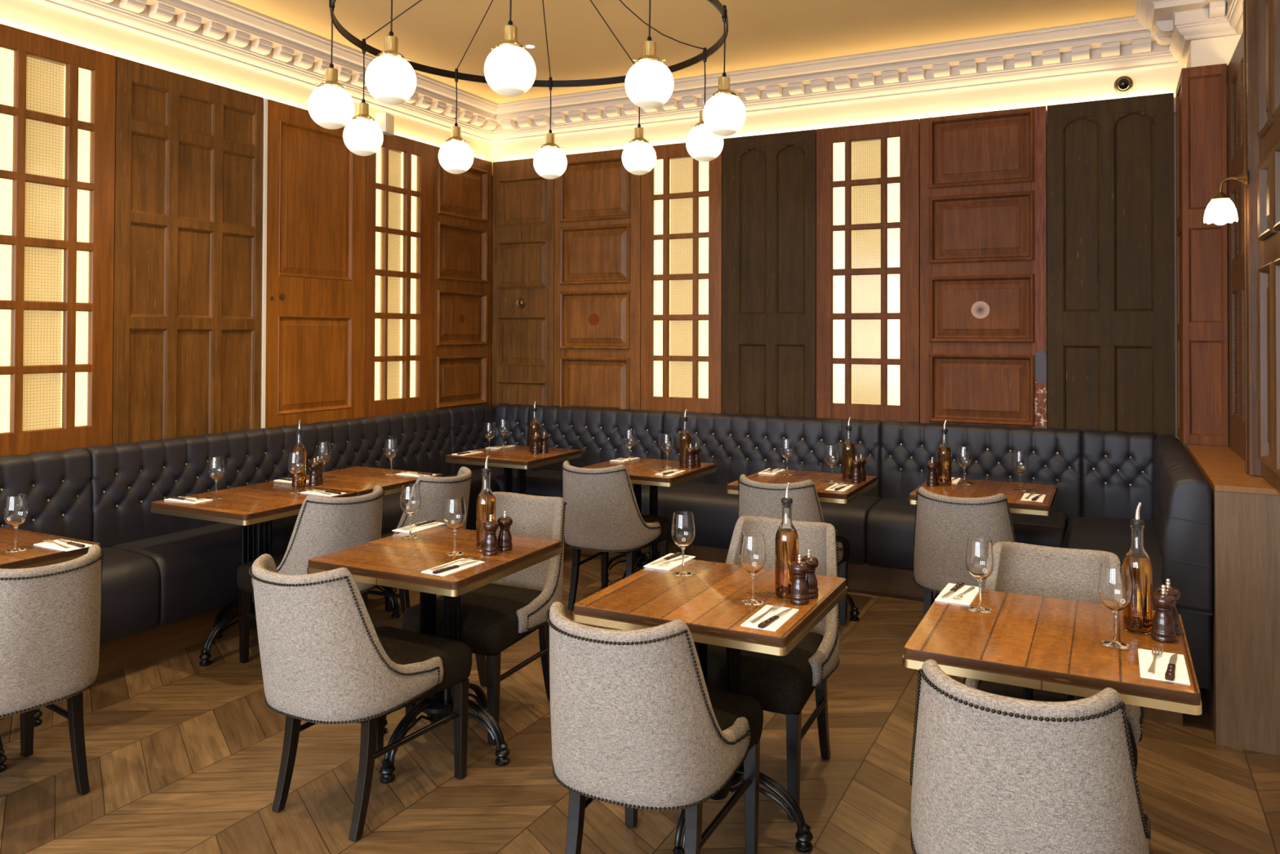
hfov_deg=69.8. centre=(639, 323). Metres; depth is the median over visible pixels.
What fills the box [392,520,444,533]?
napkin
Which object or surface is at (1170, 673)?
steak knife
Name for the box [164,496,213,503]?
napkin
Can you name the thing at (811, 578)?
pepper mill
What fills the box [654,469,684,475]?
napkin
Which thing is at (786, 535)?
oil bottle
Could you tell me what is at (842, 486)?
steak knife
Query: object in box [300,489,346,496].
napkin
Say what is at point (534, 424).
oil bottle
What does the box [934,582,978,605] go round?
napkin
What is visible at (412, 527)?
fork
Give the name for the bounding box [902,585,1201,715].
dining table
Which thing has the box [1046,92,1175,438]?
panelled door
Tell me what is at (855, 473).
salt mill
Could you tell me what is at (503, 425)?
wine glass
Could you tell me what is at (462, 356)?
panelled door
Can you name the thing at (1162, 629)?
salt mill
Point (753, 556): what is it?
wine glass
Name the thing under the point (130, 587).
seat cushion
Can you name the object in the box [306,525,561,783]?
dining table
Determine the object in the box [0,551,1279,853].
floor
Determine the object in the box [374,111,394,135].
wall speaker
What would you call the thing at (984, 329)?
panelled door
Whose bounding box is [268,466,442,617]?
dining table
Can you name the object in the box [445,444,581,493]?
dining table
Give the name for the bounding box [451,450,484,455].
napkin
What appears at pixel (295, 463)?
wine glass
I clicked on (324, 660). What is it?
dining chair
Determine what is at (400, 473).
napkin
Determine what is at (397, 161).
light
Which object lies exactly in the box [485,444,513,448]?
napkin
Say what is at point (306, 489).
fork
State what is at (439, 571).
steak knife
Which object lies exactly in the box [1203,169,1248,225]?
wall lamp
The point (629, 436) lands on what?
wine glass
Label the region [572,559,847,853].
dining table
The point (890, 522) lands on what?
seat cushion
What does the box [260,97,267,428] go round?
trim
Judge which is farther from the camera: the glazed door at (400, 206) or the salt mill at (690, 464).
the glazed door at (400, 206)
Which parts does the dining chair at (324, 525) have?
leg, seat, nailhead trim, leg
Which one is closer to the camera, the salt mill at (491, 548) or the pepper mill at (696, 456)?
the salt mill at (491, 548)
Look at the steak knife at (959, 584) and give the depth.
2.98 m
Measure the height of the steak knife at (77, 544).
0.009 m
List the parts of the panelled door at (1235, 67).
door panel, bead moulding, door panel, bead moulding, door panel, bead moulding, door panel, bead moulding, door panel, bead moulding, door panel, bead moulding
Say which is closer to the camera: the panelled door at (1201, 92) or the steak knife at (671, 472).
the panelled door at (1201, 92)
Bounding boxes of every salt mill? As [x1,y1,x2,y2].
[308,457,319,485]
[482,514,498,555]
[531,432,540,453]
[685,444,695,468]
[789,554,808,604]
[850,455,862,482]
[926,458,937,486]
[1151,584,1176,642]
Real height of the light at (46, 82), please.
1.909 m
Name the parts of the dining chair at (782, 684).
seat, leg, leg, nailhead trim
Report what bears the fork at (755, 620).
on the napkin at (774, 626)
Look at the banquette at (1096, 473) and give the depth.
5.97 m
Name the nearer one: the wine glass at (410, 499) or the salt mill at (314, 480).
the wine glass at (410, 499)
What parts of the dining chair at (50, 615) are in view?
leg, nailhead trim, leg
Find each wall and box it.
[0,0,490,161]
[490,65,1227,522]
[1184,34,1241,86]
[1226,102,1229,446]
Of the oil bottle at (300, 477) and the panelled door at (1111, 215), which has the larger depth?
the panelled door at (1111, 215)
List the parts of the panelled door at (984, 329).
door panel, door panel, door panel, door panel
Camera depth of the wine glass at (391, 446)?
5.41 m
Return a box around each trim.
[29,0,1243,143]
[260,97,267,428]
[1243,0,1261,475]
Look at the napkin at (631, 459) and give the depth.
6.06 m
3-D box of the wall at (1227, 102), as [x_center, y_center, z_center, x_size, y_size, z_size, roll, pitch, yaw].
[1.609,-0.116,1.261,0.518,3.455,8.850,0,-1,27]
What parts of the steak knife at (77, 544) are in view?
blade, handle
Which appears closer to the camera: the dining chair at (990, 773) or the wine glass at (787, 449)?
the dining chair at (990, 773)
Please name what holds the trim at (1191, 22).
attached to the wall at (1220, 50)
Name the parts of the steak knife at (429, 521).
handle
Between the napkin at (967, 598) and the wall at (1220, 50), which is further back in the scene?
the wall at (1220, 50)
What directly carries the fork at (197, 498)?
on the napkin at (169, 499)
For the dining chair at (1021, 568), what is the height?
0.867 m
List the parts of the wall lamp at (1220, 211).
light bulb, lamp shade, arm, wall plate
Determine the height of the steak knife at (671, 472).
0.009 m
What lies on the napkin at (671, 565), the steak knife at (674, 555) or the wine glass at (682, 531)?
the steak knife at (674, 555)
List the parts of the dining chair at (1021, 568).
seat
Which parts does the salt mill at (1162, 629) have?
knob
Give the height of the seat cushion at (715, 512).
0.348 m
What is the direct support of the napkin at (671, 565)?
on the dining table at (708, 601)
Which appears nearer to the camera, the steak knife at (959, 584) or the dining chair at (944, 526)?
the steak knife at (959, 584)
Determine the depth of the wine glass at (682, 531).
3.16 m
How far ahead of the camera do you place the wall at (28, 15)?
5.13 m
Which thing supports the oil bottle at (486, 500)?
on the dining table at (393, 561)
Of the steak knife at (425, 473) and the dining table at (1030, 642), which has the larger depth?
the steak knife at (425, 473)
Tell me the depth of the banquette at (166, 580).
4.70 m
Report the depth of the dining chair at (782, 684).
3.17 m
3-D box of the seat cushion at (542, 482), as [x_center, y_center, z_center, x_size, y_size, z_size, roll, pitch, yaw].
[-0.395,1.315,6.790,1.049,0.348,0.502,0,-1,27]
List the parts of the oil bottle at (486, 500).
pouring spout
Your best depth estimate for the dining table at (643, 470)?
5.75 m
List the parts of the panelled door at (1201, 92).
panel, panel, panel, panel, panel, panel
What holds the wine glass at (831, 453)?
on the dining table at (820, 479)
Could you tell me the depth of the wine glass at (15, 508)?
3.48 m
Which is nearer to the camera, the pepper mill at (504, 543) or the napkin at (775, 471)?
the pepper mill at (504, 543)
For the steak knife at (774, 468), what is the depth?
5.62 m
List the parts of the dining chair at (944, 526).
leg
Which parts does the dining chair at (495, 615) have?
leg, seat, leg, leg, leg, nailhead trim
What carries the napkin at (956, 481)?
on the dining table at (977, 488)
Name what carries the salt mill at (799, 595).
on the dining table at (708, 601)
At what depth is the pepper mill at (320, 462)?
5.10 m
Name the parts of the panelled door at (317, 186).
keyhole plate, door panel, door panel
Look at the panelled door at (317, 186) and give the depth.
5.93 m
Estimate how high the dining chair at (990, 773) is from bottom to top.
0.867 m
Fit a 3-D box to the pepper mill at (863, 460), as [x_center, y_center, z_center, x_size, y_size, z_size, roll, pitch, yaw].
[1.269,0.825,5.266,0.060,0.149,0.060,0,-1,27]
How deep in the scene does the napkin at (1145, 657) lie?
2.30 m
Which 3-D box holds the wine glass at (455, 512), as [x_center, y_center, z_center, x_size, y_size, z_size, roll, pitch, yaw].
[-0.701,0.766,3.474,0.083,0.211,0.083,1,-1,-32]
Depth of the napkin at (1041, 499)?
4.70 m
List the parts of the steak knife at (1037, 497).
handle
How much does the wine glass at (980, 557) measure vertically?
0.211 m
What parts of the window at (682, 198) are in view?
wired glass pane, panel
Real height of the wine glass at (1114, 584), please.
0.211 m
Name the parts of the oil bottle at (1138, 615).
pouring spout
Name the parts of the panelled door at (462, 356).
door panel, door panel, door panel, door panel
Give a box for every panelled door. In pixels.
[111,56,263,444]
[265,98,366,427]
[433,146,492,409]
[491,158,554,416]
[553,148,640,410]
[721,128,816,417]
[920,105,1047,428]
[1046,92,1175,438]
[1175,63,1228,446]
[1227,31,1244,460]
[1256,0,1279,493]
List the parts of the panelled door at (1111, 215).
panel, panel, panel, panel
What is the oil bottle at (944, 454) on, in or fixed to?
on the dining table at (977, 488)
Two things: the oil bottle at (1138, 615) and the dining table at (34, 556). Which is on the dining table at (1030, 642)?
the oil bottle at (1138, 615)
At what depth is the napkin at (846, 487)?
4.99 m
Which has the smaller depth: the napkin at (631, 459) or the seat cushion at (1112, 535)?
the seat cushion at (1112, 535)
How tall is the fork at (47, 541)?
0.007 m
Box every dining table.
[0,526,100,772]
[151,482,355,666]
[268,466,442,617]
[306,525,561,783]
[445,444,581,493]
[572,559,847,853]
[582,457,716,581]
[726,468,877,621]
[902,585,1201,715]
[908,478,1057,515]
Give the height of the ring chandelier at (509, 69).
0.972 m
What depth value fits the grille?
6.47 m
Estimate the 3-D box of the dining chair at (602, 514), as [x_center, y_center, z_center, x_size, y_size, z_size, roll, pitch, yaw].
[-0.166,1.224,5.404,0.520,0.867,0.711,0,-1,25]
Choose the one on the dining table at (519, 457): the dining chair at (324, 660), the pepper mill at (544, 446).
the pepper mill at (544, 446)
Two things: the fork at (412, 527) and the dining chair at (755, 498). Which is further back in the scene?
the dining chair at (755, 498)
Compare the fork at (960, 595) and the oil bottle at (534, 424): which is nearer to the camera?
the fork at (960, 595)
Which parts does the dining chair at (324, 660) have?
leg, nailhead trim, leg, leg, seat, leg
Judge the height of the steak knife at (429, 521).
0.009 m
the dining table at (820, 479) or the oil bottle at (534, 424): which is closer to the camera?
the dining table at (820, 479)
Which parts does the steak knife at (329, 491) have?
handle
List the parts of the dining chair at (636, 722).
leg, leg, leg, seat, leg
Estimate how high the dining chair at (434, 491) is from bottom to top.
0.867 m
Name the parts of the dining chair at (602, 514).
leg, leg, nailhead trim, leg, seat, leg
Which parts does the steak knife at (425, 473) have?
handle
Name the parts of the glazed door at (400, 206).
panel, wired glass pane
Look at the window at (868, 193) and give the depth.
6.27 m
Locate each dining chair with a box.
[0,544,104,795]
[236,484,385,662]
[248,553,472,841]
[367,466,473,614]
[401,491,566,745]
[546,601,763,853]
[560,460,670,609]
[707,515,839,820]
[737,474,849,624]
[910,658,1151,853]
[913,486,1016,617]
[961,541,1144,771]
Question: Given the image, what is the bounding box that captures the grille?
[386,114,393,132]
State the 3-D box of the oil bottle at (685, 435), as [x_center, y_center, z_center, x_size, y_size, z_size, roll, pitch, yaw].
[0.286,0.722,5.806,0.074,0.363,0.074,0,-1,32]
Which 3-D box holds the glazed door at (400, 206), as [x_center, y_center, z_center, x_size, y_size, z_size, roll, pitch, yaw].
[-1.799,-0.297,6.704,0.150,2.130,0.719,0,-1,27]
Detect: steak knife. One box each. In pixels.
[57,538,84,547]
[169,496,195,501]
[278,477,292,480]
[315,488,341,493]
[398,520,435,528]
[408,471,432,475]
[432,560,477,573]
[457,450,480,454]
[648,551,682,564]
[662,470,679,475]
[757,608,792,628]
[763,466,777,471]
[834,484,850,490]
[941,582,964,598]
[1031,493,1042,500]
[1164,653,1177,680]
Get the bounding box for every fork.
[43,538,70,548]
[180,496,206,499]
[306,488,330,494]
[400,522,438,529]
[429,556,474,570]
[655,555,688,566]
[749,603,783,622]
[950,586,974,599]
[1146,647,1162,673]
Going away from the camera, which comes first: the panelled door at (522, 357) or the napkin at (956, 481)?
the napkin at (956, 481)
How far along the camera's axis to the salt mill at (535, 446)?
6.38 m
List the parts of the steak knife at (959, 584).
blade, handle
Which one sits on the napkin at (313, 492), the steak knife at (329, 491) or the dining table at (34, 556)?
the steak knife at (329, 491)
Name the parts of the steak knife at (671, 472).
handle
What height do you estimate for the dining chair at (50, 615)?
0.867 m
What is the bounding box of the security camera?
[1113,75,1133,93]
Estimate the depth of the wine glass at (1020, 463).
4.92 m
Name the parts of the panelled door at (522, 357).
panel, knob, panel, panel, panel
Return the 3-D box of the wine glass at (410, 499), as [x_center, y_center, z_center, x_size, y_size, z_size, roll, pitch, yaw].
[-0.942,0.769,3.761,0.083,0.211,0.083,1,-1,-32]
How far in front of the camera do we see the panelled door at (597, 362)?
7.18 m
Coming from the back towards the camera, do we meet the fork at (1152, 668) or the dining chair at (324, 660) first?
the dining chair at (324, 660)
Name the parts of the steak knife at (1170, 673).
handle, blade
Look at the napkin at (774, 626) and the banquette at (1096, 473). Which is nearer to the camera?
the napkin at (774, 626)
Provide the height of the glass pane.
1.909 m
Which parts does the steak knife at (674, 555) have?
blade, handle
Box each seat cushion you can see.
[99,546,159,644]
[111,473,498,626]
[471,466,535,492]
[512,469,648,497]
[641,481,881,564]
[866,497,1066,570]
[1059,516,1211,689]
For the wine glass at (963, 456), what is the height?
0.211 m
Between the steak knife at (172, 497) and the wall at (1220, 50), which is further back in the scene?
the wall at (1220, 50)
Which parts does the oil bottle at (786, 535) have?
pouring spout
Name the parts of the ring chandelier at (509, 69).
glass globe, glass globe, glass globe, glass globe, glass globe, glass globe, glass globe, glass globe, glass globe, glass globe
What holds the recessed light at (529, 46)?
in the ceiling
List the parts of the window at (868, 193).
panel, wired glass pane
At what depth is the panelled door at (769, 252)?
6.54 m
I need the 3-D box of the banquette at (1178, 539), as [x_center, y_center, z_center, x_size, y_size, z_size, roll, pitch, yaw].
[2.402,1.140,4.561,0.610,1.028,1.843,0,-1,27]
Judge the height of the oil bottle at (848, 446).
0.363 m
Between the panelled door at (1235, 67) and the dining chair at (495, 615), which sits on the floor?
the dining chair at (495, 615)
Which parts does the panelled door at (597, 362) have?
door panel, door panel, door panel, door panel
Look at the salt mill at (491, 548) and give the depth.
3.45 m
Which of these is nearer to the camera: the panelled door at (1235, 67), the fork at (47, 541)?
the fork at (47, 541)
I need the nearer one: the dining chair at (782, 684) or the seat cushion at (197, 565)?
the dining chair at (782, 684)
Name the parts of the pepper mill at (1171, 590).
knob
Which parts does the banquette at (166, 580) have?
tufted backrest, tufted backrest, tufted backrest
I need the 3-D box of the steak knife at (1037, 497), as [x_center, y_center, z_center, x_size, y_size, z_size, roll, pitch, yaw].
[2.036,0.887,4.699,0.021,0.009,0.213,0,-1,33]
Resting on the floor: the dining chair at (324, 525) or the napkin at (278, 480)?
the dining chair at (324, 525)
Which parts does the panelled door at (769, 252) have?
panel, panel, panel, panel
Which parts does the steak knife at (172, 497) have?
handle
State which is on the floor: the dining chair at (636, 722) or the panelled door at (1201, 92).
the dining chair at (636, 722)
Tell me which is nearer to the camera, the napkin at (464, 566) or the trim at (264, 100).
the napkin at (464, 566)
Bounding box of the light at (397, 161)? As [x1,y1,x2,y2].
[374,147,417,399]
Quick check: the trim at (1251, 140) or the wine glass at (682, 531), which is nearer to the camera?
the wine glass at (682, 531)
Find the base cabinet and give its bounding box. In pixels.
[1186,444,1279,755]
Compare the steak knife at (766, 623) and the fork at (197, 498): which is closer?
the steak knife at (766, 623)
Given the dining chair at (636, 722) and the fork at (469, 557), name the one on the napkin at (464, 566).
the fork at (469, 557)
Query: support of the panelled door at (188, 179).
in the wall at (28, 15)
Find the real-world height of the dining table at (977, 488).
0.760 m
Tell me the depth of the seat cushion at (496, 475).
7.03 m
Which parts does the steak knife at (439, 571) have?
handle, blade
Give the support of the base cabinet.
on the floor
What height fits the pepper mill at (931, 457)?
0.149 m
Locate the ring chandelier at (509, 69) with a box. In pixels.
[307,0,746,179]
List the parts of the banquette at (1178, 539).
tufted backrest, panel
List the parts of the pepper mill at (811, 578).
knob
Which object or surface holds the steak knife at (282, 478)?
on the napkin at (278, 480)
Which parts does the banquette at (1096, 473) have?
tufted backrest, tufted backrest, tufted backrest, tufted backrest, tufted backrest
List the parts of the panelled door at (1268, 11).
panel, panel, panel, frame, panel, panel, panel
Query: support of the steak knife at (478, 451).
on the napkin at (477, 451)
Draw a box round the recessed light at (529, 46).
[524,44,536,48]
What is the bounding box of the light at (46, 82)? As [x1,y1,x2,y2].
[0,47,90,432]
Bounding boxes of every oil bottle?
[291,419,306,487]
[475,455,495,551]
[528,400,539,453]
[679,408,690,466]
[774,482,798,599]
[842,417,855,480]
[937,419,951,486]
[1122,502,1152,634]
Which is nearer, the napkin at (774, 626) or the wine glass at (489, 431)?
the napkin at (774, 626)
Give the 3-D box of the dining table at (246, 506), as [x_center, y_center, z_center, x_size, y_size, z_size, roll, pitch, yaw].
[-1.957,1.263,4.673,0.686,0.760,0.707,0,-1,27]
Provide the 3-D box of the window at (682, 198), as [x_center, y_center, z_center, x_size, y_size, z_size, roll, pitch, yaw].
[0.335,-0.288,6.919,0.661,2.130,0.150,0,-1,27]
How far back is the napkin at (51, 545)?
3.57 m
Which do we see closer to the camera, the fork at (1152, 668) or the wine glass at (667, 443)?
the fork at (1152, 668)
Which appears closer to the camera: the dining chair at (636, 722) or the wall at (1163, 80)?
the dining chair at (636, 722)
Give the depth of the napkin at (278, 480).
5.17 m
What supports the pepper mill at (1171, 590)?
on the dining table at (1030, 642)
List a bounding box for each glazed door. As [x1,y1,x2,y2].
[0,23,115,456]
[364,133,435,417]
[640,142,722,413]
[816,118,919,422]
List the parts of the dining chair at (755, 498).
nailhead trim, seat, leg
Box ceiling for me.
[225,0,1136,103]
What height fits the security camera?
0.104 m
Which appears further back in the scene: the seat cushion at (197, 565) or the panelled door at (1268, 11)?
the seat cushion at (197, 565)
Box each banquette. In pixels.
[0,404,535,676]
[494,403,1155,598]
[1059,435,1213,725]
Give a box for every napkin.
[33,538,92,551]
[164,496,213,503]
[273,477,308,483]
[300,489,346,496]
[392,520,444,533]
[395,472,436,476]
[421,558,484,576]
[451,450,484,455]
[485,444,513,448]
[609,457,639,462]
[643,553,695,570]
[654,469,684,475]
[740,604,799,631]
[758,468,785,474]
[825,483,853,491]
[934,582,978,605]
[951,477,960,484]
[1020,493,1045,502]
[1137,648,1190,684]
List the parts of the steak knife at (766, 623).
handle, blade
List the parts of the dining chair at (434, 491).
seat, leg, leg, nailhead trim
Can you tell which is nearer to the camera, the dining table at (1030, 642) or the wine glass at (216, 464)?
the dining table at (1030, 642)
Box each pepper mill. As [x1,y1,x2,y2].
[312,456,323,483]
[497,511,512,551]
[539,431,548,453]
[693,443,701,466]
[800,549,818,599]
[857,454,866,480]
[927,457,937,480]
[1155,578,1180,635]
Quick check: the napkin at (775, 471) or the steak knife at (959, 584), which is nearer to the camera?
the steak knife at (959, 584)
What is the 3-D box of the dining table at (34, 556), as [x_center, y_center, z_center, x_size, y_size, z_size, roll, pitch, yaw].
[-2.593,1.246,3.470,0.686,0.760,0.707,0,-1,27]
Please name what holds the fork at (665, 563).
on the napkin at (671, 565)
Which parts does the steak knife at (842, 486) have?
handle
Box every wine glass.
[2,493,29,552]
[207,455,225,499]
[287,451,304,493]
[316,440,332,479]
[383,438,398,475]
[400,484,421,538]
[444,496,466,555]
[483,422,495,453]
[497,418,509,448]
[623,429,635,462]
[660,433,674,468]
[671,511,695,576]
[739,532,766,605]
[780,438,794,475]
[824,444,839,483]
[955,445,971,484]
[965,537,994,613]
[1011,449,1028,491]
[1097,562,1132,648]
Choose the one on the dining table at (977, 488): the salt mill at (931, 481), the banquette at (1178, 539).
the salt mill at (931, 481)
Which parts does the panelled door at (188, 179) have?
panel, panel, panel, panel, panel, panel, panel, panel, panel, panel, panel, panel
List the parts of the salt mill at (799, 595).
knob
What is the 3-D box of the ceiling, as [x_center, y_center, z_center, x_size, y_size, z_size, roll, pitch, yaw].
[-0.881,-1.885,2.534,5.900,0.100,9.400,0,-1,27]

